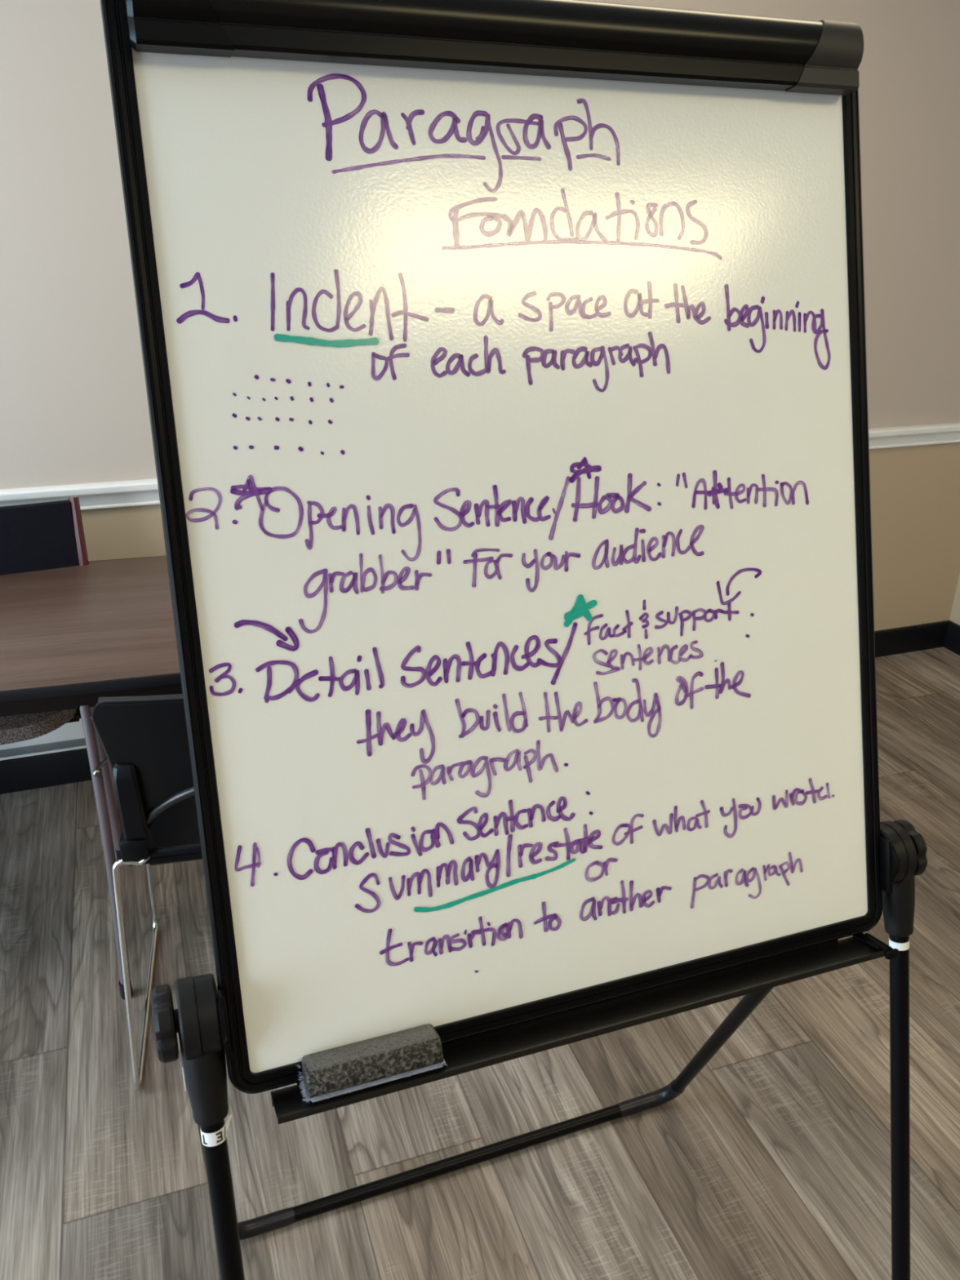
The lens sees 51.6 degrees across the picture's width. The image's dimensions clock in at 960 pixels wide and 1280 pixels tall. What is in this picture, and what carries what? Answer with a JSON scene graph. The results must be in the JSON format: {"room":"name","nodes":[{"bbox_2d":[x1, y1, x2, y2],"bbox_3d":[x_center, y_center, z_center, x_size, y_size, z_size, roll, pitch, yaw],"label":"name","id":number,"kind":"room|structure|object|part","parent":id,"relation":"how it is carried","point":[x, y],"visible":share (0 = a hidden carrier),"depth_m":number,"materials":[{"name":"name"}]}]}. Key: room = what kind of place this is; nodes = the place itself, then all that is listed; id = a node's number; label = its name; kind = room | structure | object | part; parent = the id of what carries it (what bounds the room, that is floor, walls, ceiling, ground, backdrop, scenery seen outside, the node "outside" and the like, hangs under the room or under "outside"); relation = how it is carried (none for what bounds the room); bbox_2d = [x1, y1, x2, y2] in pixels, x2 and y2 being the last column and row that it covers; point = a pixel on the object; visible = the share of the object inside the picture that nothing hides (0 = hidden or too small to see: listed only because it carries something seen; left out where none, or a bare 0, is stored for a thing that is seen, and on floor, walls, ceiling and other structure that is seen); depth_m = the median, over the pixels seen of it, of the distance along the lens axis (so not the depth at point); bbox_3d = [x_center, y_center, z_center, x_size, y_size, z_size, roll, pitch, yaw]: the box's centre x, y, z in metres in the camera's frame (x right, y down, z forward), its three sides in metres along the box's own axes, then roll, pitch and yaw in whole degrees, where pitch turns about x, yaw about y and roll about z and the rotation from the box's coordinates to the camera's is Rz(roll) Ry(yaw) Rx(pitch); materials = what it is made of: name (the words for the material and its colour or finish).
{"room":"classroom","nodes":[
{"label":"classroom","id":0,"kind":"room"},
{"bbox_2d":[0,646,959,1279],"bbox_3d":[0.213,1.437,0.837,5.765,0.100,5.790,-7,25,-18],"label":"floor","id":1,"kind":"structure","parent":0,"point":[773,1162],"depth_m":1.87,"materials":[{"name":"brown wood"}]},
{"bbox_2d":[0,496,121,831],"bbox_3d":[-1.193,0.167,2.420,0.528,0.911,0.439,-7,25,-18],"label":"chair","id":2,"kind":"object","parent":1,"relation":"on","point":[45,535],"visible":0.3,"depth_m":2.46,"materials":[{"name":"black fabric"}]},
{"bbox_3d":[-1.192,0.164,2.379,0.415,0.059,0.370,-7,25,-18],"label":"seat","id":3,"kind":"part","parent":2,"relation":"part of","materials":[{"name":"fabric"}]},
{"bbox_3d":[-1.249,-0.127,2.474,0.478,0.397,0.081,-7,25,-18],"label":"backrest","id":4,"kind":"part","parent":2,"relation":"part of","materials":[{"name":"black fabric"}]},
{"bbox_3d":[-1.195,0.174,2.441,0.445,0.030,0.220,-7,25,-18],"label":"seat frame","id":5,"kind":"part","parent":2,"relation":"part of","materials":[{"name":"black plastic"}]},
{"bbox_2d":[0,555,182,999],"bbox_3d":[-1.515,0.352,2.200,1.837,0.735,0.814,-6,25,-14],"label":"folding table","id":6,"kind":"object","parent":1,"relation":"on","point":[71,637],"visible":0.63,"depth_m":2.11,"materials":[{"name":"brown laminate"}]},
{"bbox_3d":[-0.776,0.450,2.068,0.031,0.675,0.103,-7,25,-18],"label":"leg","id":7,"kind":"part","parent":6,"relation":"part of","materials":[{"name":"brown metal"}]},
{"bbox_3d":[-0.946,0.271,2.470,0.042,0.673,0.021,-7,25,-18],"label":"leg","id":8,"kind":"part","parent":6,"relation":"part of","materials":[{"name":"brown metal"}]},
{"bbox_2d":[90,693,202,1089],"bbox_3d":[-0.486,0.387,2.037,0.481,0.830,0.513,-5,24,-12],"label":"chair","id":9,"kind":"object","parent":1,"relation":"on","point":[144,740],"visible":0.4,"depth_m":1.78,"materials":[{"name":"black plastic"}]},
{"bbox_3d":[-0.677,0.564,2.062,0.092,0.481,0.502,-5,24,-12],"label":"sled leg","id":10,"kind":"part","parent":9,"relation":"part of","materials":[{"name":"silver metal"}]},
{"bbox_3d":[-0.447,0.218,1.788,0.438,0.313,0.093,-5,24,-12],"label":"backrest","id":11,"kind":"part","parent":9,"relation":"part of","materials":[{"name":"black plastic"}]},
{"bbox_3d":[-0.498,0.322,2.069,0.410,0.045,0.400,-5,24,-12],"label":"seat","id":12,"kind":"part","parent":9,"relation":"part of","materials":[{"name":"black plastic"}]},
{"bbox_2d":[100,0,927,1279],"bbox_3d":[0.097,0.287,1.127,0.904,1.767,0.770,-7,25,-18],"label":"easel","id":13,"kind":"object","parent":1,"relation":"on","point":[504,365],"visible":1,"depth_m":0.92,"materials":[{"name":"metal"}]},
{"bbox_3d":[-0.274,0.337,0.873,0.025,0.066,0.066,-7,25,-18],"label":"knob","id":14,"kind":"part","parent":13,"relation":"part of","materials":[{"name":"black plastic"}]},
{"bbox_3d":[-0.339,0.668,1.277,0.035,0.900,0.466,-7,25,-18],"label":"leg","id":15,"kind":"part","parent":13,"relation":"part of","materials":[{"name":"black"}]},
{"bbox_3d":[-0.211,0.840,0.962,0.022,0.861,0.256,-7,25,-18],"label":"leg","id":16,"kind":"part","parent":13,"relation":"part of","materials":[{"name":"black metal"}]},
{"bbox_3d":[-0.226,0.336,0.874,0.008,0.064,0.044,-7,25,-18],"label":"mounting plate","id":17,"kind":"part","parent":13,"relation":"part of","materials":[{"name":"black"}]},
{"bbox_2d":[297,1023,447,1102],"bbox_3d":[-0.099,0.387,0.906,0.133,0.036,0.043,-7,25,-18],"label":"eraser","id":18,"kind":"object","parent":13,"relation":"on","point":[367,1063],"visible":1,"depth_m":0.90,"materials":[{"name":"grey fabric"}]},
{"bbox_2d":[270,933,898,1124],"bbox_3d":[0.129,0.376,0.987,0.664,0.033,0.057,-7,25,-18],"label":"marker tray","id":19,"kind":"object","parent":13,"relation":"on","point":[491,1033],"depth_m":0.99,"materials":[{"name":"black plastic"}]},
{"bbox_3d":[0.416,0.563,1.533,0.034,0.904,0.480,-4,24,-10],"label":"leg","id":20,"kind":"part","parent":13,"relation":"part of","materials":[{"name":"black metal"}]},
{"bbox_3d":[0.447,0.248,1.101,0.008,0.064,0.044,-7,25,-18],"label":"mounting plate","id":21,"kind":"part","parent":13,"relation":"part of","materials":[{"name":"black plastic"}]},
{"bbox_3d":[0.511,0.744,1.205,0.022,0.859,0.255,-7,25,-18],"label":"leg","id":22,"kind":"part","parent":13,"relation":"part of","materials":[{"name":"black metal"}]},
{"bbox_3d":[0.478,0.238,1.127,0.023,0.066,0.066,-7,25,-18],"label":"knob","id":23,"kind":"part","parent":13,"relation":"part of","materials":[{"name":"black plastic"}]},
{"bbox_2d":[0,0,959,631],"bbox_3d":[-0.681,-0.861,2.662,5.605,2.600,0.120,-7,25,-18],"label":"wall","id":24,"kind":"structure","parent":0,"point":[74,406],"depth_m":2.67,"materials":[{"name":"paint"}]},
{"bbox_2d":[0,718,86,760],"bbox_3d":[-2.025,0.353,2.611,2.300,0.170,0.015,-7,25,-18],"label":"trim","id":25,"kind":"structure","parent":24,"relation":"attached to","point":[70,735],"depth_m":2.88,"materials":[{"name":"white paint"}]},
{"bbox_2d":[0,620,949,794],"bbox_3d":[-0.676,0.303,3.110,5.365,0.109,0.012,-7,25,-18],"label":"baseboard","id":26,"kind":"structure","parent":24,"relation":"attached to","point":[59,768],"depth_m":2.93,"materials":[{"name":"black rubber"}]},
{"bbox_2d":[0,422,959,510],"bbox_3d":[-0.662,-0.430,2.775,5.365,0.070,0.032,-7,25,-18],"label":"trim","id":27,"kind":"structure","parent":24,"relation":"attached to","point":[119,494],"depth_m":2.68,"materials":[{"name":"white paint"}]},
{"bbox_2d":[949,573,959,625],"bbox_3d":[2.819,-0.134,1.135,0.120,2.600,5.390,-7,25,-18],"label":"wall","id":28,"kind":"structure","parent":0,"point":[955,612],"depth_m":3.87,"materials":[{"name":"paint"}]},
{"bbox_2d":[943,620,959,655],"bbox_3d":[2.740,1.013,1.619,0.012,0.109,5.390,-7,25,-18],"label":"baseboard","id":29,"kind":"structure","parent":28,"relation":"attached to","point":[952,642],"depth_m":3.90,"materials":[{"name":"black rubber"}]}
]}

